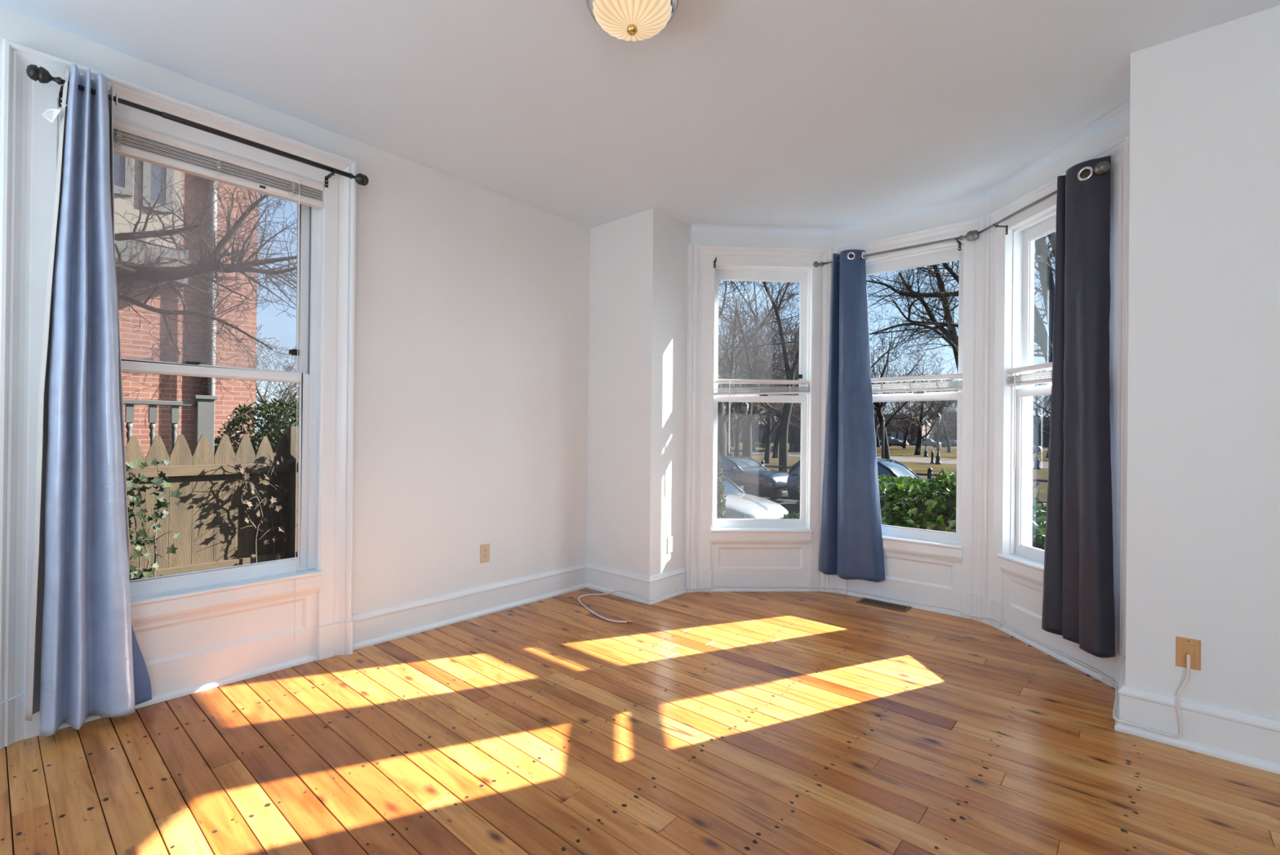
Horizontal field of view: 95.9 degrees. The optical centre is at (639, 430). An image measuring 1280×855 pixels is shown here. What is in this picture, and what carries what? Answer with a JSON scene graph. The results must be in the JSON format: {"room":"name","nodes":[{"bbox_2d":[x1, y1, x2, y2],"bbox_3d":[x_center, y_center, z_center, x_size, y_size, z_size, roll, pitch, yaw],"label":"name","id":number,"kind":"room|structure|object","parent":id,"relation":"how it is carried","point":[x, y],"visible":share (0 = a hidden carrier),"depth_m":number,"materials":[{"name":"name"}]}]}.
{"room":"empty living room","nodes":[
{"label":"empty living room","id":0,"kind":"room"},
{"bbox_2d":[0,7,590,614],"bbox_3d":[-2.120,0.298,2.580,0.150,4.140,5.041,0,0,41],"label":"wall","id":1,"kind":"structure","parent":0,"point":[472,344],"depth_m":3.55,"materials":[{"name":"white paint"}]},
{"bbox_2d":[0,38,356,748],"bbox_3d":[-2.022,-0.131,2.665,0.280,2.600,1.269,0,0,41],"label":"window","id":2,"kind":"structure","parent":1,"relation":"in","point":[190,628],"depth_m":2.62,"materials":[{"name":"white paint"}]},
{"bbox_2d":[26,64,368,187],"bbox_3d":[-1.867,-1.301,2.604,0.119,0.093,1.238,0,0,41],"label":"curtain rod","id":3,"kind":"object","parent":2,"relation":"attached to","point":[33,72],"visible":0.98,"depth_m":2.50,"materials":[{"name":"brown metal"}]},
{"bbox_2d":[25,63,151,735],"bbox_3d":[-2.122,-0.122,2.265,0.172,2.518,0.373,0,0,39],"label":"curtain","id":4,"kind":"object","parent":3,"relation":"hanging from","point":[86,659],"visible":1,"depth_m":2.23,"materials":[{"name":"blue fabric"}]},
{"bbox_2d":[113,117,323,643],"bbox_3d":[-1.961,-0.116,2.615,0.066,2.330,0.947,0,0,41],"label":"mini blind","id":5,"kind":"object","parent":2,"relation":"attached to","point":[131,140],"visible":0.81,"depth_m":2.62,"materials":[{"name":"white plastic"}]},
{"bbox_2d":[351,562,586,649],"bbox_3d":[-2.057,1.077,2.522,0.032,0.182,5.031,0,0,41],"label":"baseboard","id":6,"kind":"structure","parent":1,"relation":"attached to","point":[375,626],"depth_m":3.59,"materials":[{"name":"white paint"}]},
{"bbox_2d":[480,542,489,563],"bbox_3d":[-1.002,0.794,3.738,0.009,0.118,0.072,0,0,41],"label":"wall outlet","id":7,"kind":"object","parent":1,"relation":"attached to","point":[485,548],"visible":1,"depth_m":3.73,"materials":[{"name":"beige plastic"}]},
{"bbox_2d":[57,586,1102,728],"bbox_3d":[-0.099,1.178,3.382,4.634,0.026,1.733,1,0,-7],"label":"baseboard","id":8,"kind":"structure","parent":1,"relation":"attached to","point":[168,695],"depth_m":2.93,"materials":[{"name":"white paint"}]},
{"bbox_2d":[586,208,690,576],"bbox_3d":[-0.035,0.325,4.476,0.780,4.140,0.560,0,0,41],"label":"wall","id":9,"kind":"structure","parent":0,"point":[638,279],"depth_m":4.18,"materials":[{"name":"white paint"}]},
{"bbox_2d":[586,562,686,604],"bbox_3d":[-0.023,1.104,4.359,0.662,0.182,0.477,0,0,41],"label":"baseboard","id":10,"kind":"structure","parent":9,"relation":"attached to","point":[599,578],"depth_m":4.16,"materials":[{"name":"white paint"}]},
{"bbox_2d":[666,535,673,553],"bbox_3d":[0.222,0.824,4.175,0.009,0.118,0.072,0,0,41],"label":"wall outlet","id":11,"kind":"object","parent":9,"relation":"attached to","point":[669,539],"visible":1,"depth_m":4.17,"materials":[{"name":"white plastic"}]},
{"bbox_2d":[0,587,1279,854],"bbox_3d":[0.203,1.288,1.331,5.039,0.201,6.248,0,0,41],"label":"floor","id":12,"kind":"structure","parent":0,"point":[704,722],"depth_m":2.12,"materials":[{"name":"brown wood"}]},
{"bbox_2d":[577,585,1190,737],"bbox_3d":[1.135,1.025,3.641,3.156,0.358,1.464,0,0,32],"label":"cable","id":13,"kind":"object","parent":12,"relation":"on","point":[1184,683],"visible":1,"depth_m":3.28,"materials":[{"name":"white plastic"}]},
{"bbox_2d":[856,596,911,612],"bbox_3d":[1.691,1.206,4.015,0.330,0.011,0.140,0,0,41],"label":"floor vent","id":14,"kind":"object","parent":12,"relation":"in","point":[896,606],"visible":1,"depth_m":4.00,"materials":[{"name":"brown metal"}]},
{"bbox_2d":[0,0,1279,228],"bbox_3d":[0.238,-1.701,1.345,5.300,0.300,6.562,0,0,41],"label":"ceiling","id":15,"kind":"structure","parent":0,"point":[812,113],"depth_m":2.57,"materials":[{"name":"white paint"}]},
{"bbox_2d":[586,0,679,41],"bbox_3d":[-0.027,-1.459,1.994,0.336,0.186,0.336,0,0,41],"label":"ceiling lamp","id":16,"kind":"object","parent":15,"relation":"attached to","point":[634,20],"visible":1,"depth_m":1.97,"materials":[{"name":"beige glass"}]},
{"bbox_2d":[690,232,832,247],"bbox_3d":[0.901,0.335,4.467,1.255,4.140,0.210,1,0,-3],"label":"wall","id":17,"kind":"structure","parent":0,"point":[700,238],"depth_m":4.37,"materials":[{"name":"white paint"}]},
{"bbox_2d":[689,244,829,591],"bbox_3d":[0.905,-0.088,4.435,1.049,2.585,0.256,1,0,-3],"label":"window","id":18,"kind":"structure","parent":17,"relation":"in","point":[732,552],"depth_m":4.35,"materials":[{"name":"white paint"}]},
{"bbox_2d":[713,257,716,267],"bbox_3d":[0.560,-1.248,4.293,0.016,0.064,0.065,1,0,-3],"label":"curtain bracket","id":19,"kind":"object","parent":18,"relation":"attached to","point":[715,260],"visible":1,"depth_m":4.32,"materials":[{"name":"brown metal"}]},
{"bbox_2d":[713,378,809,453],"bbox_3d":[0.917,-0.105,4.375,0.734,0.560,0.054,1,0,-3],"label":"mini blind","id":20,"kind":"object","parent":18,"relation":"attached to","point":[799,389],"visible":0.95,"depth_m":4.37,"materials":[{"name":"white plastic"}]},
{"bbox_2d":[832,200,991,247],"bbox_3d":[1.901,0.344,4.114,1.191,4.140,0.190,0,0,41],"label":"wall","id":21,"kind":"structure","parent":0,"point":[975,211],"depth_m":4.00,"materials":[{"name":"white paint"}]},
{"bbox_2d":[684,213,990,596],"bbox_3d":[1.357,-0.084,4.183,2.000,2.585,0.469,1,0,19],"label":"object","id":22,"kind":"structure","parent":21,"relation":"attached to","point":[984,242],"depth_m":4.27,"materials":[{"name":"white paint"}]},
{"bbox_2d":[829,217,981,622],"bbox_3d":[1.891,-0.079,4.098,1.005,2.585,0.256,0,0,41],"label":"window","id":23,"kind":"structure","parent":21,"relation":"in","point":[922,566],"depth_m":3.87,"materials":[{"name":"white paint"}]},
{"bbox_2d":[813,230,979,266],"bbox_3d":[1.734,-1.234,4.050,1.139,0.100,0.101,0,0,41],"label":"curtain rod","id":24,"kind":"object","parent":23,"relation":"attached to","point":[971,235],"visible":0.92,"depth_m":3.83,"materials":[{"name":"grey metal"}]},
{"bbox_2d":[818,249,885,582],"bbox_3d":[1.516,-0.121,4.172,0.477,2.362,0.144,0,0,41],"label":"curtain","id":25,"kind":"object","parent":24,"relation":"hanging from","point":[851,545],"visible":1,"depth_m":4.14,"materials":[{"name":"blue fabric"}]},
{"bbox_2d":[871,373,962,392],"bbox_3d":[1.853,-0.325,4.051,0.744,0.108,0.052,0,0,41],"label":"mini blind","id":26,"kind":"object","parent":23,"relation":"attached to","point":[942,387],"visible":0.77,"depth_m":3.99,"materials":[{"name":"plastic"}]},
{"bbox_2d":[991,116,1129,688],"bbox_3d":[2.333,0.346,3.179,0.150,4.140,1.171,1,0,-3],"label":"wall","id":27,"kind":"structure","parent":0,"point":[1122,130],"depth_m":3.10,"materials":[{"name":"white paint"}]},
{"bbox_2d":[981,133,1129,687],"bbox_3d":[2.334,-0.077,3.178,0.256,2.585,1.015,1,0,-3],"label":"window","id":28,"kind":"structure","parent":27,"relation":"in","point":[1015,568],"depth_m":3.48,"materials":[{"name":"white paint"}]},
{"bbox_2d":[1007,361,1052,467],"bbox_3d":[2.270,-0.077,3.165,0.054,0.600,0.721,1,0,-3],"label":"mini blind","id":29,"kind":"object","parent":28,"relation":"attached to","point":[1020,378],"visible":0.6,"depth_m":3.37,"materials":[{"name":"white plastic"}]},
{"bbox_2d":[978,160,1110,235],"bbox_3d":[2.205,-1.232,3.214,0.097,0.089,0.983,1,0,-2],"label":"curtain rod","id":30,"kind":"object","parent":28,"relation":"attached to","point":[1102,167],"visible":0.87,"depth_m":3.14,"materials":[{"name":"grey metal"}]},
{"bbox_2d":[1041,155,1115,657],"bbox_3d":[2.169,-0.129,2.886,0.119,2.365,0.420,1,0,-3],"label":"curtain","id":31,"kind":"object","parent":30,"relation":"hanging from","point":[1078,597],"visible":1,"depth_m":2.81,"materials":[{"name":"fabric"}]},
{"bbox_2d":[1125,4,1279,719],"bbox_3d":[2.905,0.348,1.893,1.992,4.140,0.560,0,0,41],"label":"wall","id":32,"kind":"structure","parent":0,"point":[1203,491],"depth_m":2.19,"materials":[{"name":"white paint"}]},
{"bbox_2d":[690,100,1129,235],"bbox_3d":[1.584,-1.500,3.772,2.560,0.060,0.778,0,0,41],"label":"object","id":33,"kind":"structure","parent":32,"relation":"attached to","point":[1121,112],"depth_m":3.81,"materials":[{"name":"white paint"}]},
{"bbox_2d":[1175,635,1200,670],"bbox_3d":[2.096,0.854,2.208,0.070,0.114,0.026,0,0,41],"label":"cable wall plate","id":34,"kind":"object","parent":32,"relation":"attached to","point":[1184,646],"visible":0.83,"depth_m":2.21,"materials":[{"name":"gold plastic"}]},
{"bbox_2d":[1114,655,1279,773],"bbox_3d":[2.772,1.126,1.886,1.874,0.182,0.452,0,0,41],"label":"baseboard","id":35,"kind":"structure","parent":32,"relation":"attached to","point":[1242,737],"depth_m":2.18,"materials":[{"name":"white paint"}]},
{"label":"outside","id":36,"kind":"structure","parent":0,"visible":0},
{"bbox_2d":[729,441,1048,506],"bbox_3d":[53.516,3.433,141.589,340.000,0.400,241.400,0,0,41],"label":"lawn","id":37,"kind":"structure","parent":36,"point":[916,467],"depth_m":47.86,"materials":[{"name":"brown plant"}]},
{"bbox_2d":[721,367,743,446],"bbox_3d":[14.616,-5.113,95.790,13.790,15.956,14.469,1,0,25],"label":"bare tree","id":38,"kind":"object","parent":37,"relation":"on","point":[732,438],"visible":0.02,"depth_m":95.70,"materials":[{"name":"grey plant"}]},
{"bbox_2d":[725,418,764,442],"bbox_3d":[27.677,0.106,157.271,17.230,6.200,12.600,0,0,41],"label":"building","id":39,"kind":"structure","parent":37,"relation":"on","point":[756,436],"depth_m":147.79,"materials":[{"name":"grey"}]},
{"bbox_2d":[741,402,749,456],"bbox_3d":[5.534,0.405,30.499,0.437,4.040,0.437,0,0,41],"label":"lamp post","id":40,"kind":"object","parent":37,"relation":"on","point":[743,405],"visible":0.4,"depth_m":30.44,"materials":[{"name":"black metal"}]},
{"bbox_2d":[719,338,783,449],"bbox_3d":[13.856,-5.498,78.560,11.075,16.614,13.481,1,0,-5],"label":"bare tree","id":41,"kind":"object","parent":37,"relation":"on","point":[753,428],"visible":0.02,"depth_m":77.84,"materials":[{"name":"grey plant"}]},
{"bbox_2d":[719,314,794,436],"bbox_3d":[9.852,-4.897,61.542,13.794,15.219,12.922,1,0,-16],"label":"bare tree","id":42,"kind":"object","parent":37,"relation":"on","point":[731,415],"visible":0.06,"depth_m":62.03,"materials":[{"name":"grey plant"}]},
{"bbox_2d":[751,444,764,451],"bbox_3d":[15.024,2.194,74.034,1.800,0.900,0.520,1,0,7],"label":"park bench","id":43,"kind":"object","parent":37,"relation":"on","point":[753,445],"visible":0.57,"depth_m":74.22,"materials":[{"name":"grey paint"}]},
{"bbox_2d":[717,280,799,454],"bbox_3d":[3.590,-5.011,26.202,8.147,15.189,10.454,0,0,41],"label":"bare tree","id":44,"kind":"object","parent":37,"relation":"on","point":[722,428],"visible":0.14,"depth_m":25.60,"materials":[{"name":"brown plant"}]},
{"bbox_2d":[717,280,799,472],"bbox_3d":[5.105,-3.946,23.493,7.436,13.045,6.252,1,0,6],"label":"bare tree","id":45,"kind":"object","parent":37,"relation":"on","point":[784,415],"visible":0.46,"depth_m":23.34,"materials":[{"name":"grey plant"}]},
{"bbox_2d":[718,313,799,455],"bbox_3d":[5.873,-3.929,41.548,11.823,13.045,11.076,1,0,-2],"label":"bare tree","id":46,"kind":"object","parent":37,"relation":"on","point":[733,423],"visible":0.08,"depth_m":40.43,"materials":[{"name":"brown plant"}]},
{"bbox_2d":[718,280,799,457],"bbox_3d":[6.372,-5.412,36.946,10.694,16.026,9.343,1,0,28],"label":"bare tree","id":47,"kind":"object","parent":37,"relation":"on","point":[748,435],"visible":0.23,"depth_m":35.86,"materials":[{"name":"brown plant"}]},
{"bbox_2d":[718,281,800,463],"bbox_3d":[10.694,-4.513,44.969,11.642,14.349,9.564,1,0,19],"label":"bare tree","id":48,"kind":"object","parent":37,"relation":"on","point":[767,446],"visible":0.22,"depth_m":43.82,"materials":[{"name":"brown plant"}]},
{"bbox_2d":[718,282,800,455],"bbox_3d":[9.608,-4.879,50.801,12.255,15.104,10.068,1,0,31],"label":"bare tree","id":49,"kind":"object","parent":37,"relation":"on","point":[736,452],"visible":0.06,"depth_m":49.81,"materials":[{"name":"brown plant"}]},
{"bbox_2d":[719,303,800,457],"bbox_3d":[12.742,-4.535,53.204,13.137,14.495,12.306,0,0,41],"label":"bare tree","id":50,"kind":"object","parent":37,"relation":"on","point":[775,446],"visible":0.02,"depth_m":53.66,"materials":[{"name":"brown plant"}]},
{"bbox_2d":[759,426,776,442],"bbox_3d":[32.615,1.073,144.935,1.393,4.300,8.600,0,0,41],"label":"house","id":51,"kind":"structure","parent":37,"relation":"on","point":[761,433],"depth_m":142.37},
{"bbox_2d":[755,350,786,447],"bbox_3d":[19.668,-4.807,91.842,13.485,15.488,17.436,1,0,13],"label":"bare tree","id":52,"kind":"object","parent":37,"relation":"on","point":[763,441],"visible":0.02,"depth_m":91.54,"materials":[{"name":"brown plant"}]},
{"bbox_2d":[760,361,800,429],"bbox_3d":[18.616,-3.149,65.361,12.446,11.914,8.988,0,0,32],"label":"bare tree","id":53,"kind":"object","parent":37,"relation":"on","point":[795,425],"visible":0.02,"depth_m":65.73,"materials":[{"name":"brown plant"}]},
{"bbox_2d":[771,418,789,442],"bbox_3d":[41.475,0.074,147.813,13.630,6.500,12.600,0,0,41],"label":"building","id":54,"kind":"structure","parent":37,"relation":"on","point":[772,423],"depth_m":143.84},
{"bbox_2d":[791,422,795,452],"bbox_3d":[19.110,0.736,71.998,0.437,3.890,0.437,0,0,41],"label":"lamp post","id":55,"kind":"object","parent":37,"relation":"on","point":[793,446],"visible":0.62,"depth_m":71.92,"materials":[{"name":"black metal"}]},
{"bbox_2d":[789,328,800,451],"bbox_3d":[25.265,-5.238,78.206,3.742,16.400,14.080,0,0,41],"label":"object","id":56,"kind":"structure","parent":37,"relation":"on","point":[797,438],"depth_m":73.65,"materials":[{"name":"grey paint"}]},
{"bbox_2d":[881,417,884,458],"bbox_3d":[17.870,0.827,42.498,0.193,3.520,0.193,0,0,41],"label":"sign post","id":57,"kind":"object","parent":37,"relation":"on","point":[882,419],"visible":0.82,"depth_m":42.42,"materials":[{"name":"metal"}]},
{"bbox_2d":[873,393,906,447],"bbox_3d":[42.925,-2.788,104.169,10.373,11.914,13.413,1,0,-31],"label":"bare tree","id":58,"kind":"object","parent":37,"relation":"on","point":[877,443],"visible":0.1,"depth_m":103.03,"materials":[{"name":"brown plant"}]},
{"bbox_2d":[870,346,917,439],"bbox_3d":[30.539,-4.232,71.747,9.564,14.349,11.642,1,0,-15],"label":"bare tree","id":59,"kind":"object","parent":37,"relation":"on","point":[877,421],"visible":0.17,"depth_m":70.98,"materials":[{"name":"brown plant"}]},
{"bbox_2d":[874,413,928,444],"bbox_3d":[57.979,-0.083,137.312,16.043,7.100,14.600,0,0,41],"label":"brick building","id":60,"kind":"structure","parent":37,"relation":"on","point":[900,435],"depth_m":128.34,"materials":[{"name":"brick"}]},
{"bbox_2d":[868,302,947,458],"bbox_3d":[18.713,-4.626,45.553,10.303,14.760,10.612,0,0,41],"label":"bare tree","id":61,"kind":"object","parent":37,"relation":"on","point":[877,407],"visible":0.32,"depth_m":43.57,"materials":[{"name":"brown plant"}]},
{"bbox_2d":[874,371,945,448],"bbox_3d":[45.106,-3.370,97.295,11.838,13.055,11.283,1,0,24],"label":"bare tree","id":62,"kind":"object","parent":37,"relation":"on","point":[907,433],"visible":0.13,"depth_m":97.71,"materials":[{"name":"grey plant"}]},
{"bbox_2d":[872,350,957,454],"bbox_3d":[32.296,-3.006,65.540,12.446,11.914,8.988,1,0,-30],"label":"bare tree","id":63,"kind":"object","parent":37,"relation":"on","point":[918,446],"visible":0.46,"depth_m":65.17,"materials":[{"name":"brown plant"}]},
{"bbox_2d":[912,418,934,439],"bbox_3d":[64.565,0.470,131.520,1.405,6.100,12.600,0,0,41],"label":"building","id":64,"kind":"structure","parent":37,"relation":"on","point":[914,433],"depth_m":129.19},
{"bbox_2d":[923,419,928,456],"bbox_3d":[30.198,0.822,60.998,0.437,3.890,0.437,0,0,41],"label":"lamp post","id":65,"kind":"object","parent":37,"relation":"on","point":[926,423],"visible":0.99,"depth_m":60.93,"materials":[{"name":"black metal"}]},
{"bbox_2d":[899,362,956,449],"bbox_3d":[45.215,-3.662,88.859,11.555,13.593,9.271,1,0,-39],"label":"bare tree","id":66,"kind":"object","parent":37,"relation":"on","point":[942,428],"visible":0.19,"depth_m":88.21,"materials":[{"name":"grey plant"}]},
{"bbox_2d":[903,364,958,452],"bbox_3d":[41.436,-3.105,78.615,11.180,12.329,10.656,1,0,9],"label":"bare tree","id":67,"kind":"object","parent":37,"relation":"on","point":[948,445],"visible":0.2,"depth_m":77.98,"materials":[{"name":"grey plant"}]},
{"bbox_2d":[930,450,933,463],"bbox_3d":[23.531,2.127,46.494,0.270,1.060,0.270,0,0,41],"label":"bollard","id":68,"kind":"object","parent":37,"relation":"on","point":[932,451],"visible":1,"depth_m":46.41,"materials":[{"name":"black metal"}]},
{"bbox_2d":[916,391,956,448],"bbox_3d":[53.170,-2.704,95.903,13.413,11.914,10.373,1,0,17],"label":"bare tree","id":69,"kind":"object","parent":37,"relation":"on","point":[953,417],"visible":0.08,"depth_m":97.17,"materials":[{"name":"grey plant"}]},
{"bbox_2d":[934,413,941,464],"bbox_3d":[23.491,0.634,45.498,0.437,4.040,0.437,0,0,41],"label":"lamp post","id":70,"kind":"object","parent":37,"relation":"on","point":[938,416],"visible":1,"depth_m":45.43,"materials":[{"name":"black metal"}]},
{"bbox_2d":[919,412,956,441],"bbox_3d":[77.672,-0.309,143.976,10.987,8.000,14.600,0,0,41],"label":"building","id":71,"kind":"structure","parent":37,"relation":"on","point":[951,436],"depth_m":138.26,"materials":[{"name":"grey"}]},
{"bbox_2d":[1033,412,1040,469],"bbox_3d":[27.516,0.711,39.998,0.437,3.940,0.437,0,0,41],"label":"lamp post","id":72,"kind":"object","parent":37,"relation":"on","point":[1037,417],"visible":1,"depth_m":39.93,"materials":[{"name":"black metal"}]},
{"bbox_2d":[1032,444,1042,453],"bbox_3d":[51.445,2.269,77.802,4.409,1.517,2.016,0,0,41],"label":"car","id":73,"kind":"object","parent":37,"relation":"on","point":[1040,448],"visible":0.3,"depth_m":76.10,"materials":[{"name":"white paint"}]},
{"bbox_2d":[1032,417,1050,446],"bbox_3d":[94.214,0.474,129.436,11.740,6.700,14.600,0,0,41],"label":"building","id":74,"kind":"structure","parent":37,"relation":"on","point":[1043,438],"depth_m":125.80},
{"bbox_2d":[1032,362,1050,457],"bbox_3d":[44.091,-2.893,61.845,10.373,11.914,13.413,1,0,-22],"label":"bare tree","id":75,"kind":"object","parent":37,"relation":"on","point":[1048,402],"visible":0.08,"depth_m":62.99,"materials":[{"name":"grey plant"}]},
{"bbox_2d":[1032,355,1050,445],"bbox_3d":[63.687,-4.938,93.018,14.123,16.614,11.332,1,0,1],"label":"bare tree","id":76,"kind":"object","parent":37,"relation":"on","point":[1038,371],"visible":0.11,"depth_m":91.92,"materials":[{"name":"grey plant"}]},
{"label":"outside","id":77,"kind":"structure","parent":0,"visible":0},
{"bbox_2d":[729,441,1048,450],"bbox_3d":[39.461,3.186,125.587,340.000,0.312,12.000,0,0,41],"label":"street","id":78,"kind":"structure","parent":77,"point":[730,442],"depth_m":112.61,"materials":[{"name":"asphalt"}]},
{"bbox_2d":[879,436,907,445],"bbox_3d":[51.958,2.214,119.280,5.611,1.867,2.240,0,0,41],"label":"pickup truck","id":79,"kind":"object","parent":78,"relation":"on","point":[888,437],"visible":0.12,"depth_m":119.07,"materials":[{"name":"white paint"}]},
{"bbox_2d":[887,438,909,446],"bbox_3d":[49.564,2.344,112.064,4.609,1.517,2.016,0,0,41],"label":"car","id":80,"kind":"object","parent":78,"relation":"on","point":[891,442],"visible":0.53,"depth_m":111.34,"materials":[{"name":"red paint"}]},
{"bbox_2d":[911,437,942,447],"bbox_3d":[54.266,2.286,109.265,4.810,1.717,2.072,0,0,41],"label":"car","id":81,"kind":"object","parent":78,"relation":"on","point":[931,442],"visible":0.57,"depth_m":108.47,"materials":[{"name":"silver metal"}]},
{"bbox_2d":[940,439,956,447],"bbox_3d":[59.022,2.460,109.212,4.509,1.467,2.016,0,0,41],"label":"car","id":82,"kind":"object","parent":78,"relation":"on","point":[953,442],"visible":0.47,"depth_m":108.82,"materials":[{"name":"grey paint"}]},
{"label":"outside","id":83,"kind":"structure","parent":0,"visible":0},
{"bbox_3d":[-16.410,2.315,1.370,100.000,0.400,35.600,0,0,41],"label":"ground","id":84,"kind":"structure","parent":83,"visible":0},
{"bbox_2d":[113,153,257,457],"bbox_3d":[-13.950,-4.046,6.294,9.520,12.800,14.530,0,0,41],"label":"brick house","id":85,"kind":"structure","parent":84,"relation":"on","point":[223,407],"depth_m":8.21,"materials":[{"name":"red brick"}]},
{"bbox_2d":[113,157,297,426],"bbox_3d":[-5.666,-0.499,6.853,4.967,6.097,1.837,1,0,12],"label":"bare tree","id":86,"kind":"object","parent":84,"relation":"on","point":[127,272],"visible":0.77,"depth_m":6.65,"materials":[{"name":"grey plant"}]},
{"bbox_2d":[124,426,298,580],"bbox_3d":[-4.195,1.199,3.559,0.090,2.500,3.790,0,0,41],"label":"picket fence","id":87,"kind":"object","parent":84,"relation":"on","point":[210,518],"visible":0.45,"depth_m":4.53,"materials":[{"name":"brown wood"}]},
{"bbox_2d":[125,457,182,580],"bbox_3d":[-3.576,1.258,4.100,0.151,2.142,0.512,0,0,41],"label":"ivy vine","id":88,"kind":"object","parent":87,"relation":"attached to","point":[137,574],"visible":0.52,"depth_m":4.14,"materials":[{"name":"green plant"}]},
{"bbox_2d":[227,447,297,562],"bbox_3d":[-3.054,1.220,4.688,0.126,2.167,0.512,0,0,41],"label":"ivy vine","id":89,"kind":"object","parent":87,"relation":"attached to","point":[246,476],"visible":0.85,"depth_m":4.70,"materials":[{"name":"green plant"}]},
{"bbox_2d":[213,395,298,455],"bbox_3d":[-4.311,0.942,7.165,1.684,2.734,2.116,0,0,41],"label":"evergreen shrub","id":90,"kind":"object","parent":84,"relation":"on","point":[274,428],"visible":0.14,"depth_m":6.76,"materials":[{"name":"green plant"}]},
{"bbox_2d":[293,462,297,557],"bbox_3d":[-2.873,1.156,4.879,0.155,2.220,0.058,0,0,41],"label":"picket fence","id":91,"kind":"object","parent":84,"relation":"on","point":[295,553],"visible":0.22,"depth_m":4.88,"materials":[{"name":"brown wood"}]},
{"bbox_2d":[716,444,728,518],"bbox_3d":[0.960,1.230,7.601,0.557,2.182,0.547,1,0,-26],"label":"conifer shrub","id":92,"kind":"object","parent":84,"relation":"on","point":[721,500],"visible":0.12,"depth_m":7.51,"materials":[{"name":"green plant"}]},
{"bbox_2d":[778,511,799,518],"bbox_3d":[1.958,1.693,7.227,0.556,1.364,0.864,0,0,41],"label":"shrub","id":93,"kind":"object","parent":84,"relation":"on","point":[795,515],"visible":0.05,"depth_m":7.21,"materials":[{"name":"green plant"}]},
{"bbox_2d":[795,467,1046,550],"bbox_3d":[3.622,1.358,5.816,3.887,2.061,1.403,0,0,41],"label":"hedge","id":94,"kind":"object","parent":84,"relation":"on","point":[900,507],"visible":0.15,"depth_m":5.80,"materials":[{"name":"green plant"}]},
{"bbox_3d":[-5.171,1.482,4.686,1.100,1.520,2.600,0,0,41],"label":"porch deck","id":95,"kind":"object","parent":84,"relation":"on","visible":0},
{"bbox_2d":[123,395,217,453],"bbox_3d":[-4.791,0.958,4.432,0.170,2.575,2.510,0,0,41],"label":"porch railing","id":96,"kind":"object","parent":95,"relation":"on","point":[204,405],"visible":0.28,"depth_m":5.16,"materials":[{"name":"grey paint"}]},
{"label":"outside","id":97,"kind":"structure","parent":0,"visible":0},
{"bbox_2d":[779,494,796,499],"bbox_3d":[3.289,2.580,23.796,100.000,0.405,1.900,0,0,41],"label":"strip","id":98,"kind":"object","parent":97,"point":[782,496],"depth_m":20.82,"materials":[{"name":"grey concrete"}]},
{"bbox_2d":[760,459,1048,503],"bbox_3d":[3.264,1.758,23.761,28.158,1.250,0.158,0,0,41],"label":"iron fence","id":99,"kind":"object","parent":98,"relation":"on","point":[930,471],"visible":0.09,"depth_m":18.46,"materials":[{"name":"metal"}]},
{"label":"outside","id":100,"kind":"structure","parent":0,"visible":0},
{"bbox_2d":[718,314,1044,350],"bbox_3d":[6.217,-3.383,19.499,50.002,0.629,0.044,0,0,41],"label":"overhead wire","id":101,"kind":"object","parent":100,"point":[1040,314],"visible":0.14,"depth_m":20.50,"materials":[{"name":"black metal"}]},
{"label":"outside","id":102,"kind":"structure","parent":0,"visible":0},
{"bbox_2d":[731,449,1048,468],"bbox_3d":[18.944,2.675,63.657,13.834,0.062,92.312,1,0,-40],"label":"path","id":103,"kind":"structure","parent":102,"point":[903,459],"depth_m":54.20,"materials":[{"name":"concrete"}]},
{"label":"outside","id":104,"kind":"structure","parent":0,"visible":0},
{"bbox_2d":[760,496,799,515],"bbox_3d":[-0.407,2.563,19.589,100.000,0.340,9.300,0,0,41],"label":"street","id":105,"kind":"structure","parent":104,"point":[790,504],"depth_m":19.21,"materials":[{"name":"asphalt"}]},
{"bbox_2d":[255,324,298,428],"bbox_3d":[-19.612,-1.772,29.925,6.527,8.164,7.202,1,0,-22],"label":"bare tree","id":106,"kind":"object","parent":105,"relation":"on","point":[290,390],"visible":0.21,"depth_m":29.92,"materials":[{"name":"grey plant"}]},
{"bbox_2d":[719,454,789,498],"bbox_3d":[3.160,1.681,21.058,4.810,1.517,2.072,0,0,41],"label":"car","id":107,"kind":"object","parent":105,"relation":"on","point":[757,480],"visible":0.52,"depth_m":19.53,"materials":[{"name":"black paint"}]},
{"bbox_2d":[721,475,788,518],"bbox_3d":[1.147,1.680,13.842,4.609,1.437,2.038,0,0,41],"label":"car","id":108,"kind":"object","parent":105,"relation":"on","point":[740,504],"visible":0.16,"depth_m":12.52,"materials":[{"name":"white paint"}]},
{"bbox_2d":[786,457,942,500],"bbox_3d":[7.001,1.661,17.552,4.709,1.617,2.061,0,0,41],"label":"car","id":109,"kind":"object","parent":105,"relation":"on","point":[895,468],"visible":0.1,"depth_m":17.41,"materials":[{"name":"blue paint"}]},
{"bbox_2d":[866,260,959,377],"bbox_3d":[7.489,-2.016,16.401,5.993,9.482,3.980,1,0,-29],"label":"bare tree","id":110,"kind":"object","parent":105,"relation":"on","point":[950,335],"visible":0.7,"depth_m":16.57,"materials":[{"name":"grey plant"}]},
{"bbox_2d":[944,231,1056,400],"bbox_3d":[8.241,-1.721,12.442,4.090,8.646,3.501,1,0,-45],"label":"bare tree","id":111,"kind":"object","parent":105,"relation":"on","point":[1042,255],"visible":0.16,"depth_m":12.38,"materials":[{"name":"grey plant"}]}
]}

